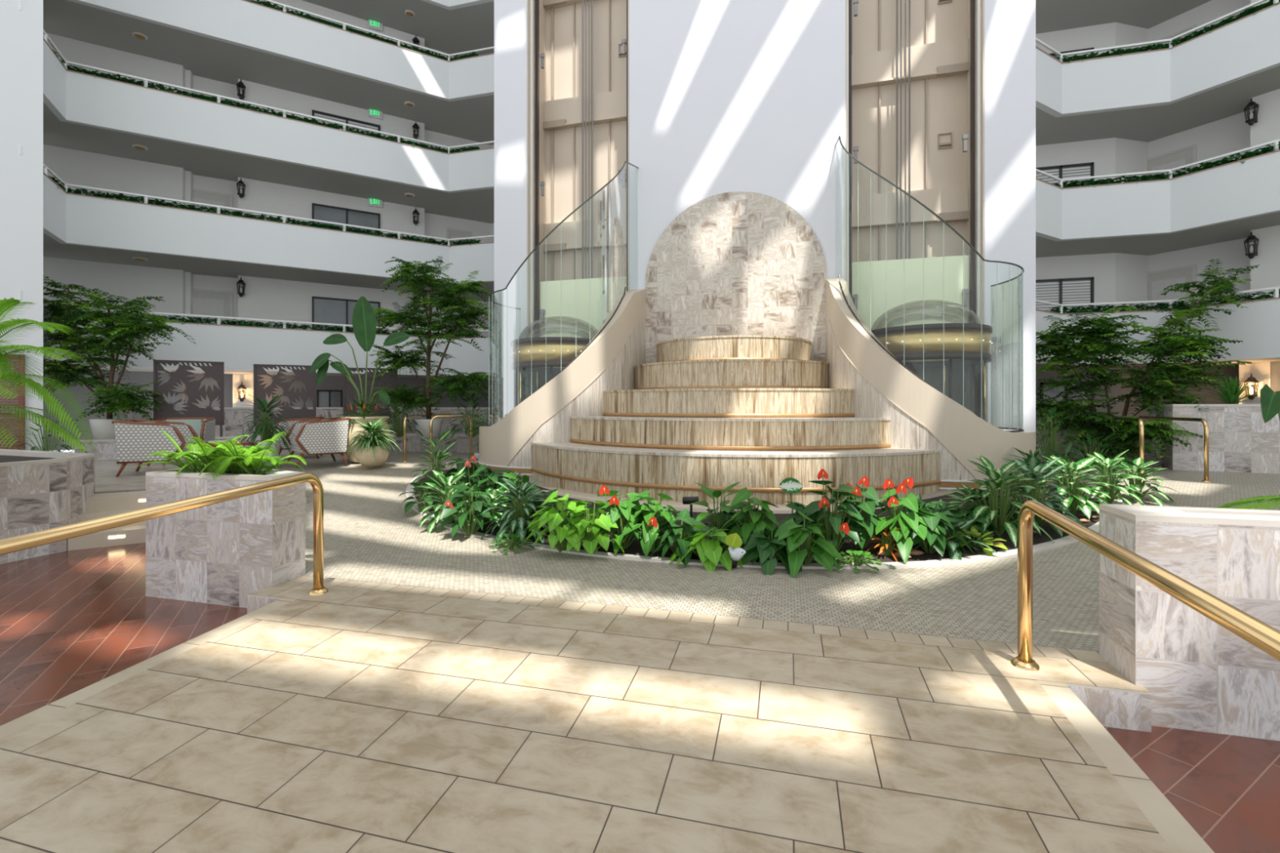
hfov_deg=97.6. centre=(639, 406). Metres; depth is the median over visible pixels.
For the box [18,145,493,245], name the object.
rail
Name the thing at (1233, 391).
dracaena
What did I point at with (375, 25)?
exit sign
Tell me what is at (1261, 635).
brass handrail
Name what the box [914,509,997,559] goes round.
aglaonema
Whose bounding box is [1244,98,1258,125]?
wall lantern
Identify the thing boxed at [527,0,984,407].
wall
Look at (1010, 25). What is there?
wall
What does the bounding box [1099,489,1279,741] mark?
planter
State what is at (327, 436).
armchair
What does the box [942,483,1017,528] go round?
aglaonema
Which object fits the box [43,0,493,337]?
wall
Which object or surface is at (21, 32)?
wall
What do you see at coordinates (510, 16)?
wall
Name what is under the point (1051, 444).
philodendron
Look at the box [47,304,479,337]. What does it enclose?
ivy
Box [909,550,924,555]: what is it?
chip
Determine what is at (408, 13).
ceiling light
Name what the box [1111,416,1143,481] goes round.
brass handrail
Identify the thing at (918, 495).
aglaonema
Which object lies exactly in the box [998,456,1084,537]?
aglaonema
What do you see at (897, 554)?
chip
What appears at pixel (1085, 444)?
philodendron
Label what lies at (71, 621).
floor
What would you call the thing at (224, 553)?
planter
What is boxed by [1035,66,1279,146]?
ceiling
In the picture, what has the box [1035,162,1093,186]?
window
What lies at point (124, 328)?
tree
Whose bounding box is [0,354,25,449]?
shutter
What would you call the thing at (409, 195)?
ceiling light
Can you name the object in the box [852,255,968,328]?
frosted panel
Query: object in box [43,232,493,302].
ceiling
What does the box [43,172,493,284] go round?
wall
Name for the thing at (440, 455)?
aglaonema
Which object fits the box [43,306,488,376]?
wall
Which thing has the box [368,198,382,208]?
exit sign
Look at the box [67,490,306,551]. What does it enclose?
flight
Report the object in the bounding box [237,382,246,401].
wall lantern
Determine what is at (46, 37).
rail
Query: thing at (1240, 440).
planter
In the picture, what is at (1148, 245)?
ceiling
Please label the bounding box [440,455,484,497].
anthurium
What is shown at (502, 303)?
glass enclosure
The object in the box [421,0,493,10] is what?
wall
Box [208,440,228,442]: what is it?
book
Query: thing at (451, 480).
aglaonema
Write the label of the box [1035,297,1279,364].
wall
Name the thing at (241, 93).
wall lantern
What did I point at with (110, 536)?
light
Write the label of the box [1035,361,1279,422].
wall
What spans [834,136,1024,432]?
glass enclosure
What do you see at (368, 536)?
floor
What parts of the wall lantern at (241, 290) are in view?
lamp shade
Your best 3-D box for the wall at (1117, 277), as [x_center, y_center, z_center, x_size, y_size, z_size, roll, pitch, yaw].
[13.573,-6.900,11.057,13.951,11.400,3.038,0,0,43]
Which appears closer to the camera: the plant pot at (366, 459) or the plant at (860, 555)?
the plant at (860, 555)
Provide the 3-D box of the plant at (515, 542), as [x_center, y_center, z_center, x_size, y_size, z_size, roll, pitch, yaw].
[-1.286,1.328,5.522,0.531,0.138,0.488,0,0,15]
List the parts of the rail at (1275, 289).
post, post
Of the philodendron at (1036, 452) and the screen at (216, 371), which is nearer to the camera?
the philodendron at (1036, 452)
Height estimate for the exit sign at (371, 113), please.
0.320 m
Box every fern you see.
[137,431,306,479]
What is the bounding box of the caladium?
[779,477,803,513]
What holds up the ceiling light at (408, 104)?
attached to the ceiling at (470, 119)
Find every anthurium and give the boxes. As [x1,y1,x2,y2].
[437,483,500,537]
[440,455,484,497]
[462,464,511,511]
[466,462,497,489]
[496,472,543,512]
[522,490,597,551]
[524,488,564,538]
[554,502,608,533]
[558,500,624,555]
[595,484,658,555]
[611,513,663,540]
[621,489,682,556]
[650,509,711,566]
[669,524,743,571]
[707,505,757,546]
[720,486,780,549]
[741,526,812,575]
[769,511,844,577]
[778,501,844,543]
[799,468,866,551]
[828,475,896,549]
[864,477,940,564]
[893,501,973,556]
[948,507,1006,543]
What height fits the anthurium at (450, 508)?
0.560 m
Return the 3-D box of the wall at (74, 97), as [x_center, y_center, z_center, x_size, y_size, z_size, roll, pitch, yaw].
[-8.243,-7.103,14.340,10.388,1.145,2.894,0,0,-27]
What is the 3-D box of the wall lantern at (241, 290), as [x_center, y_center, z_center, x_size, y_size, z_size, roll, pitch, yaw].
[-11.308,-3.388,15.874,0.218,0.586,0.259,0,0,-30]
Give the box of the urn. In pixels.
[341,416,391,462]
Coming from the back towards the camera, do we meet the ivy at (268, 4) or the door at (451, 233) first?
the door at (451, 233)
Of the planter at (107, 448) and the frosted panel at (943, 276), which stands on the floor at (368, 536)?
the planter at (107, 448)
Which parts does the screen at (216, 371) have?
leg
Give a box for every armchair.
[146,417,215,466]
[271,416,324,458]
[284,417,351,467]
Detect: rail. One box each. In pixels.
[18,0,493,153]
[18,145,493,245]
[18,290,488,332]
[262,0,493,61]
[1035,0,1279,62]
[1035,138,1279,187]
[1035,286,1279,313]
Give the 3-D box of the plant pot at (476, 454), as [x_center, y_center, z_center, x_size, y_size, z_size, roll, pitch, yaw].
[-3.052,1.000,10.900,0.340,0.200,0.340,0,0,15]
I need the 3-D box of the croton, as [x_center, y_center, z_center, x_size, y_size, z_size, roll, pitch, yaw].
[2.312,1.226,5.199,0.425,0.374,0.467,0,0,15]
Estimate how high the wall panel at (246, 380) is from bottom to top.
2.030 m
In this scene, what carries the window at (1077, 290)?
in the wall at (1117, 277)
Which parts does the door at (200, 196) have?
panel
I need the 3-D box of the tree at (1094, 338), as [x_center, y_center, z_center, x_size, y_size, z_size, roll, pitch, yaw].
[9.630,-0.814,10.501,4.885,3.822,2.251,0,0,0]
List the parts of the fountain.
arched panel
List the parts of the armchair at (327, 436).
leg, seat, panel, leg, panel, leg, leg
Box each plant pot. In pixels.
[88,418,128,439]
[251,440,280,465]
[354,444,389,466]
[414,418,443,437]
[474,452,479,460]
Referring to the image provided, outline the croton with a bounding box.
[866,516,915,561]
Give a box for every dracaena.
[238,393,295,455]
[1202,376,1259,404]
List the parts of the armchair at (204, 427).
rail, panel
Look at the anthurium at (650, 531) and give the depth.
5.23 m
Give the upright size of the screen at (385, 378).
1.606 m
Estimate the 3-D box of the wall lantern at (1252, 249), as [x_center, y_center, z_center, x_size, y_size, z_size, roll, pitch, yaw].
[12.850,-3.388,11.765,0.259,0.586,0.218,0,0,-30]
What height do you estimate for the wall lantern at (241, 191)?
0.586 m
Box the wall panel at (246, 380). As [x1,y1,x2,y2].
[232,373,253,407]
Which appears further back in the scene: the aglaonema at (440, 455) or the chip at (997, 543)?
the aglaonema at (440, 455)
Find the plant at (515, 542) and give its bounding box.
[488,533,539,553]
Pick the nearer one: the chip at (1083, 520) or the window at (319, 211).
the chip at (1083, 520)
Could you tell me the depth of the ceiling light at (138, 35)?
14.04 m
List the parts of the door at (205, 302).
panel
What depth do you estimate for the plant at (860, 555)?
4.87 m
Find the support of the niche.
attached to the wall at (1116, 391)
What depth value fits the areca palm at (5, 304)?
5.60 m
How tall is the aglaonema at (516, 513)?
0.812 m
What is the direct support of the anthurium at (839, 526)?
on the soil
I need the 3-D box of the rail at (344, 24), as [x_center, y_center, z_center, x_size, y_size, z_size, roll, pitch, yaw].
[-8.211,-10.578,14.285,10.192,0.215,2.827,0,0,-27]
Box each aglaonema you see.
[408,429,467,506]
[412,466,471,533]
[464,485,519,531]
[480,470,528,500]
[480,477,551,546]
[689,481,743,540]
[889,493,950,544]
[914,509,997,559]
[926,499,968,519]
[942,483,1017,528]
[954,454,1054,547]
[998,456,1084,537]
[1035,454,1119,519]
[1075,448,1144,505]
[1107,457,1179,506]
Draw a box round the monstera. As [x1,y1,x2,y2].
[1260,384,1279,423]
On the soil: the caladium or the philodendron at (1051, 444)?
the caladium
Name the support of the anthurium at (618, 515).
on the soil
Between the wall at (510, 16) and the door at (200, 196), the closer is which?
the wall at (510, 16)
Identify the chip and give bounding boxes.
[876,551,884,555]
[894,552,911,558]
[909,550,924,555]
[991,542,1004,547]
[1079,518,1090,522]
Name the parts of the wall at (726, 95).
guide rail, guide rail, guide rail, guide rail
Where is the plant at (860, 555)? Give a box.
[835,548,896,573]
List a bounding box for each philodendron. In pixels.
[4,413,87,453]
[380,395,425,437]
[397,479,442,513]
[445,391,488,438]
[998,469,1044,510]
[1006,444,1068,488]
[1035,408,1084,468]
[1040,442,1093,485]
[1057,428,1133,472]
[1079,430,1165,467]
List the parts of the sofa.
leg, rail, leg, panel, panel, seat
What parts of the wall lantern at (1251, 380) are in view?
lamp shade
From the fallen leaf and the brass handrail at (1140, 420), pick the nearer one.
the fallen leaf
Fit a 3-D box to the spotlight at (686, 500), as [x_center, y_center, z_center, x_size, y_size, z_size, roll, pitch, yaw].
[0.561,1.168,6.187,0.175,0.354,0.084,0,0,15]
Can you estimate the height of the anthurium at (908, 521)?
0.719 m
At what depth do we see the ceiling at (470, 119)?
15.48 m
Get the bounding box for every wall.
[0,0,43,450]
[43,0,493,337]
[43,37,493,193]
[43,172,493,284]
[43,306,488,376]
[43,368,488,450]
[66,0,493,102]
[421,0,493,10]
[493,0,527,408]
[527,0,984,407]
[984,0,1035,431]
[1035,0,1279,311]
[1035,2,1279,117]
[1035,149,1279,241]
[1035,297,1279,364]
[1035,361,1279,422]
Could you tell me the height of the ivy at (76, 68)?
0.260 m
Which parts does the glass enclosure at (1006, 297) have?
glass pane, glass pane, glass pane, glass pane, glass pane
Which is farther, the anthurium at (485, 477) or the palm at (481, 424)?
the palm at (481, 424)
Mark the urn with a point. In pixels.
(352, 458)
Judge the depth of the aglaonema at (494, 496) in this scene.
6.40 m
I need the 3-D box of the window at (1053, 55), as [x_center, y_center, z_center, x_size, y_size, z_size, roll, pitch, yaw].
[10.416,-8.160,13.869,1.388,1.200,0.060,0,0,15]
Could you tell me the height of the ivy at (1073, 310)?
0.273 m
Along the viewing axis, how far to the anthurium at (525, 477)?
6.71 m
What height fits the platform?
0.490 m
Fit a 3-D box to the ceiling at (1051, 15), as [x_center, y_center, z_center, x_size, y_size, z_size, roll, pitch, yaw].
[14.378,-9.470,10.663,16.496,0.279,7.004,0,0,45]
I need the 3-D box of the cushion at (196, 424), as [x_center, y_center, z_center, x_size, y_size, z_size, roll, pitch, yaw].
[-9.001,0.430,11.099,0.520,0.340,0.160,0,0,-25]
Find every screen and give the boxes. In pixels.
[153,360,224,436]
[253,364,315,431]
[342,367,397,434]
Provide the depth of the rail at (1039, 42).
12.08 m
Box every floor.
[0,542,1279,852]
[0,575,1214,852]
[267,451,1279,651]
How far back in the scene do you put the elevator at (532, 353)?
10.36 m
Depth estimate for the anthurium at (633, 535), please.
5.75 m
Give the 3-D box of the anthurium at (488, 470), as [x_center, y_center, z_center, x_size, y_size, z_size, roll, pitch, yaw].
[-2.238,1.067,8.046,0.745,0.507,0.603,0,0,15]
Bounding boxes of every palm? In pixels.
[0,297,98,453]
[460,408,488,453]
[1216,494,1279,510]
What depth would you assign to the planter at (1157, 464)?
10.82 m
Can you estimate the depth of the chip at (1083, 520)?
6.10 m
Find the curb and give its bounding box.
[405,471,1123,568]
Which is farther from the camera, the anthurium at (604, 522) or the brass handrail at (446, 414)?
the brass handrail at (446, 414)
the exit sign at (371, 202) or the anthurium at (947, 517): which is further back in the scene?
the exit sign at (371, 202)
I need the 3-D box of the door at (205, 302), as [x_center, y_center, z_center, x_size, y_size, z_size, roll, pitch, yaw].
[-12.264,-2.265,15.902,1.138,2.110,0.090,0,0,-30]
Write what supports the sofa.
on the platform
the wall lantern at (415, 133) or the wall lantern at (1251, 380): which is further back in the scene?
the wall lantern at (415, 133)
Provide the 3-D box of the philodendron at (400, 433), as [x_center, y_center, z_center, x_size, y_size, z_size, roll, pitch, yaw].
[-5.320,0.225,12.342,1.172,1.052,1.089,0,0,28]
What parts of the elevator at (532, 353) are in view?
cab glass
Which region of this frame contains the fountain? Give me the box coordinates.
[445,191,1088,513]
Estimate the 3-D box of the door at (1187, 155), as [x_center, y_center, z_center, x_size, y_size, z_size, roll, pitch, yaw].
[12.721,-5.065,13.487,0.090,2.110,0.997,0,0,-30]
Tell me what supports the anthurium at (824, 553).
on the soil
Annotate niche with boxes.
[1239,361,1270,404]
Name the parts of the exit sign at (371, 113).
plate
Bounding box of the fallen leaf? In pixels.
[724,533,742,548]
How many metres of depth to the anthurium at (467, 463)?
7.28 m
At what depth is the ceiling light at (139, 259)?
14.03 m
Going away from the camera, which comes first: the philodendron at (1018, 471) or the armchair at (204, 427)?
the philodendron at (1018, 471)
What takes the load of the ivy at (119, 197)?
on the wall at (71, 219)
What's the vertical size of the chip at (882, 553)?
0.041 m
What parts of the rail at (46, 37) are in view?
post, post, post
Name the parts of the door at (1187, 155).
panel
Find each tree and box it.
[43,274,195,422]
[369,256,489,420]
[1035,259,1259,462]
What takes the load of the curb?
on the floor at (368, 536)
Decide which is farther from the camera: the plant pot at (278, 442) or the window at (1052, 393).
the window at (1052, 393)
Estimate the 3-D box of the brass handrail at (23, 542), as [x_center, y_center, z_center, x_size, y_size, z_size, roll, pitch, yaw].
[-2.763,1.013,2.930,0.132,1.054,2.798,0,0,15]
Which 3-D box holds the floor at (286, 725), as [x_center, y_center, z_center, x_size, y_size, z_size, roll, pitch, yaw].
[-1.071,1.498,0.213,5.620,0.195,7.665,0,0,15]
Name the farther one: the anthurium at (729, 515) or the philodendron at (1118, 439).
the philodendron at (1118, 439)
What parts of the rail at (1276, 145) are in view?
post, post, post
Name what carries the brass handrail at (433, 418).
on the floor at (368, 536)
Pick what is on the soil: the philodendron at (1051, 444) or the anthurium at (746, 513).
the anthurium at (746, 513)
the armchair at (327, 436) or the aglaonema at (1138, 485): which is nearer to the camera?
the aglaonema at (1138, 485)
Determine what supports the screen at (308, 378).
on the planter at (107, 448)
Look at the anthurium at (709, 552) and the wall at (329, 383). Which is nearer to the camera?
the anthurium at (709, 552)
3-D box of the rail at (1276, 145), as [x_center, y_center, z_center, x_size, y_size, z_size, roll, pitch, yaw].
[12.927,-4.978,8.800,11.082,0.215,2.467,0,0,45]
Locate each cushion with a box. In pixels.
[168,419,203,436]
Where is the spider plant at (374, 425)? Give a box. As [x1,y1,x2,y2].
[344,417,400,458]
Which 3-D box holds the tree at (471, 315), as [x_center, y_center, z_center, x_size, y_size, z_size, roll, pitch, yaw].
[-4.642,-1.506,12.514,3.422,3.756,1.762,0,0,15]
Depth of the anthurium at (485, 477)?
7.01 m
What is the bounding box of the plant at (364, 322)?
[309,296,409,417]
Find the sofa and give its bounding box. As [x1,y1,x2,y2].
[111,419,198,476]
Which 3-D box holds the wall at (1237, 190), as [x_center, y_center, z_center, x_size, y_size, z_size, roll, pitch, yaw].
[12.933,-4.303,8.867,11.173,1.145,2.555,0,0,45]
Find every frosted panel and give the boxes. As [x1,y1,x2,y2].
[540,275,626,337]
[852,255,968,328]
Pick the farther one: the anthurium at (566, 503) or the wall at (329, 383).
the wall at (329, 383)
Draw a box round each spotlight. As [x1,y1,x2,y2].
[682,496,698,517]
[728,546,746,567]
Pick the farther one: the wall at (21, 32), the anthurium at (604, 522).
the wall at (21, 32)
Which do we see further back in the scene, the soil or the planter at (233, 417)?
the planter at (233, 417)
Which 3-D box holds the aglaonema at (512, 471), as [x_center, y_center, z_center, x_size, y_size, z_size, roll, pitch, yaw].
[-1.778,1.123,7.356,0.737,0.600,0.836,0,0,-7]
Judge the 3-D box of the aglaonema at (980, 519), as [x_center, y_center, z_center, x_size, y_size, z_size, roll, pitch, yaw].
[3.288,1.238,5.696,0.693,0.393,0.636,0,0,3]
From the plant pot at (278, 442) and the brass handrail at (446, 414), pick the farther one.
the brass handrail at (446, 414)
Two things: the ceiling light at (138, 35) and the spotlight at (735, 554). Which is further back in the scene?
the ceiling light at (138, 35)
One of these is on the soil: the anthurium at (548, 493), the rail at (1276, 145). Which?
the anthurium at (548, 493)
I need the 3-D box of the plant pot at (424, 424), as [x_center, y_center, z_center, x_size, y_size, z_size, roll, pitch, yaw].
[-4.752,0.480,12.600,0.600,0.400,0.600,0,0,15]
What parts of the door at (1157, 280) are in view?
panel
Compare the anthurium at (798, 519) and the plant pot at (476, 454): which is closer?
the anthurium at (798, 519)
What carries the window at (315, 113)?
in the wall at (270, 299)
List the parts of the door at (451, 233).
panel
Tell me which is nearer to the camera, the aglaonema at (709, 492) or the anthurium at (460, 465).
the aglaonema at (709, 492)
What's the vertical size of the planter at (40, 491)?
1.015 m
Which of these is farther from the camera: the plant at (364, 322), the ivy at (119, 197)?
the ivy at (119, 197)
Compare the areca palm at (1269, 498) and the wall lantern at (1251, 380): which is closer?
the areca palm at (1269, 498)
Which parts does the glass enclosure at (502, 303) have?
glass pane, glass pane, glass pane, glass pane, glass pane, glass pane, glass pane, glass pane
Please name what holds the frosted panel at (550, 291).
attached to the wall at (726, 95)
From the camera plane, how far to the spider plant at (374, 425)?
10.28 m
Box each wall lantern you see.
[235,79,245,99]
[235,177,245,198]
[236,276,245,297]
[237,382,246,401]
[412,35,419,49]
[412,120,419,138]
[412,207,419,225]
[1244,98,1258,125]
[1244,231,1258,258]
[1244,373,1258,400]
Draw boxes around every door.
[192,88,232,102]
[192,188,232,215]
[192,288,232,324]
[446,227,472,245]
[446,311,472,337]
[1146,23,1196,50]
[1146,143,1196,179]
[1146,264,1196,310]
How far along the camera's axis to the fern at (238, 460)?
4.70 m
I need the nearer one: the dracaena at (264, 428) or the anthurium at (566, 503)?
the anthurium at (566, 503)
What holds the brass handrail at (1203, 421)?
on the floor at (368, 536)
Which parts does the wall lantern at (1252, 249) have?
lamp shade, bulb, plate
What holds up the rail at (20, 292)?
on the wall at (239, 347)
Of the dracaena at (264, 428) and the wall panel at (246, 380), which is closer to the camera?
the dracaena at (264, 428)
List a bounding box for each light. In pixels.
[108,534,124,538]
[132,31,147,40]
[132,144,147,151]
[132,256,147,261]
[404,9,414,17]
[404,101,414,106]
[404,192,414,197]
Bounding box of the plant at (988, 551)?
[950,525,1008,555]
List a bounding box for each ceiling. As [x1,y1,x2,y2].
[43,0,493,145]
[43,102,493,223]
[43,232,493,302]
[44,366,488,380]
[302,0,493,57]
[1035,0,1211,34]
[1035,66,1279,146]
[1035,212,1279,257]
[1035,358,1279,368]
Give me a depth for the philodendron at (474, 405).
12.15 m
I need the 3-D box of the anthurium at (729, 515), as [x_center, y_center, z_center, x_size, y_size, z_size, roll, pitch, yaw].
[1.040,1.238,5.805,0.739,0.428,0.671,0,0,-19]
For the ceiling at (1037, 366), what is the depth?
12.40 m
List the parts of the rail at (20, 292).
post, post, post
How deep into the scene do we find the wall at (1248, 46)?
12.01 m
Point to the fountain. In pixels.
(737, 358)
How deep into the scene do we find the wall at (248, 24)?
15.22 m
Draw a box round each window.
[311,16,380,39]
[311,109,380,136]
[311,203,380,235]
[311,296,380,333]
[316,390,342,407]
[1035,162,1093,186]
[1035,276,1093,312]
[1040,382,1093,421]
[1048,47,1093,59]
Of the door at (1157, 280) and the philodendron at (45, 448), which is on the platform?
the philodendron at (45, 448)
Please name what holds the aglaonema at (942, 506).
on the soil
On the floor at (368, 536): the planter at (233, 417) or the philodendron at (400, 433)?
the planter at (233, 417)
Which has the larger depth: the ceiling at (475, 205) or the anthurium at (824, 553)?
the ceiling at (475, 205)
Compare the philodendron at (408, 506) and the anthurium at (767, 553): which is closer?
the anthurium at (767, 553)
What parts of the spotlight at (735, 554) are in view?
stem, lamp shade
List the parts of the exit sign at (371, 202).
plate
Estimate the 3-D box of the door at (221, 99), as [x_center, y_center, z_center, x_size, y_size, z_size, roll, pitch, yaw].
[-12.264,-7.865,15.902,1.138,2.110,0.090,0,0,-30]
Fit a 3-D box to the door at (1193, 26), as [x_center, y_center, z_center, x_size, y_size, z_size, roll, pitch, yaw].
[12.721,-7.865,13.487,0.090,2.110,0.997,0,0,-30]
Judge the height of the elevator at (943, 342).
2.850 m
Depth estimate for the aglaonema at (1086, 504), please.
6.39 m
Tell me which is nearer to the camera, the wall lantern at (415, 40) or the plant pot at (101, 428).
the plant pot at (101, 428)
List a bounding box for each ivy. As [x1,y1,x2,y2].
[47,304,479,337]
[48,175,481,245]
[53,49,479,153]
[245,0,478,61]
[1048,288,1279,314]
[1052,142,1279,187]
[1054,0,1279,62]
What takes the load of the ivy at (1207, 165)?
on the wall at (1237, 190)
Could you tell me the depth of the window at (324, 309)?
17.14 m
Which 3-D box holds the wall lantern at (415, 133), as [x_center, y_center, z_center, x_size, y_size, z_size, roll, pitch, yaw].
[-7.291,-8.988,18.212,0.218,0.586,0.259,0,0,-30]
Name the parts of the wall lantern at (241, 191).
lamp shade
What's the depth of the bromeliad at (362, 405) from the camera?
11.07 m
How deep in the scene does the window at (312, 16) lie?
17.38 m
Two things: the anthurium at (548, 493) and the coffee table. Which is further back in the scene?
the coffee table
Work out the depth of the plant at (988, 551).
5.33 m
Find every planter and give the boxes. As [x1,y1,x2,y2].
[0,448,94,564]
[74,433,479,460]
[91,407,488,438]
[146,466,305,608]
[1035,421,1163,467]
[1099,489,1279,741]
[1151,404,1279,473]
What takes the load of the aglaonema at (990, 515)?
on the soil
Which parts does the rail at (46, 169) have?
post, post, post, post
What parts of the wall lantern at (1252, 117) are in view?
lamp shade, bulb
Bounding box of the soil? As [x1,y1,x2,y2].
[413,469,1102,563]
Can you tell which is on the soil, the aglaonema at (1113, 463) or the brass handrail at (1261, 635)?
the aglaonema at (1113, 463)
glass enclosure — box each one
[488,160,638,426]
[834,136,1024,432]
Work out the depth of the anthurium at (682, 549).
5.10 m
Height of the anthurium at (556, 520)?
0.577 m
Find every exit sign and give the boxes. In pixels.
[368,19,382,31]
[368,108,382,119]
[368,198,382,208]
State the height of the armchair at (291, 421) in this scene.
0.885 m
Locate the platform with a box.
[94,457,199,493]
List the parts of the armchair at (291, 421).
panel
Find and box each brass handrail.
[0,472,328,595]
[401,413,451,462]
[430,414,472,461]
[1010,499,1279,671]
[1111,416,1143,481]
[1136,415,1211,482]
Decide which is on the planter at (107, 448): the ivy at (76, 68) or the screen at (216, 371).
the screen at (216, 371)
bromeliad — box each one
[335,397,391,422]
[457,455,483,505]
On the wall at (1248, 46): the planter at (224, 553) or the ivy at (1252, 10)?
the ivy at (1252, 10)
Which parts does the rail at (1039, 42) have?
post, post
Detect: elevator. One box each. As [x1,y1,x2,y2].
[513,315,598,407]
[871,299,992,422]
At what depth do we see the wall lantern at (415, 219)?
18.18 m
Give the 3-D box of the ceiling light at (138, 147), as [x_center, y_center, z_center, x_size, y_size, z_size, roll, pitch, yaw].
[-12.581,-6.495,14.091,0.300,0.070,0.300,0,0,15]
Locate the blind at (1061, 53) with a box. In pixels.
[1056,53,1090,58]
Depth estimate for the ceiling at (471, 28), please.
17.57 m
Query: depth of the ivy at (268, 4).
15.86 m
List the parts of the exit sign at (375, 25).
plate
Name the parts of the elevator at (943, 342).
cab glass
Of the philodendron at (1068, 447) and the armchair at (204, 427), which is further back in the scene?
the armchair at (204, 427)
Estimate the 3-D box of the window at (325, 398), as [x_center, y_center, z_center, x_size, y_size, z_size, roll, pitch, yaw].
[-9.455,-0.025,17.067,0.684,0.950,0.060,0,0,-30]
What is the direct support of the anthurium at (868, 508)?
on the soil
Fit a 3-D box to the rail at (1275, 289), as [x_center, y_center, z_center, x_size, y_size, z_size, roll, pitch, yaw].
[12.927,-2.178,8.800,11.082,0.215,2.467,0,0,45]
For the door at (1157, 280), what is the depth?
13.47 m
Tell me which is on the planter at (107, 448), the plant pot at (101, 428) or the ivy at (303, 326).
the plant pot at (101, 428)
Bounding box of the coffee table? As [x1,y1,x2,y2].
[200,440,260,461]

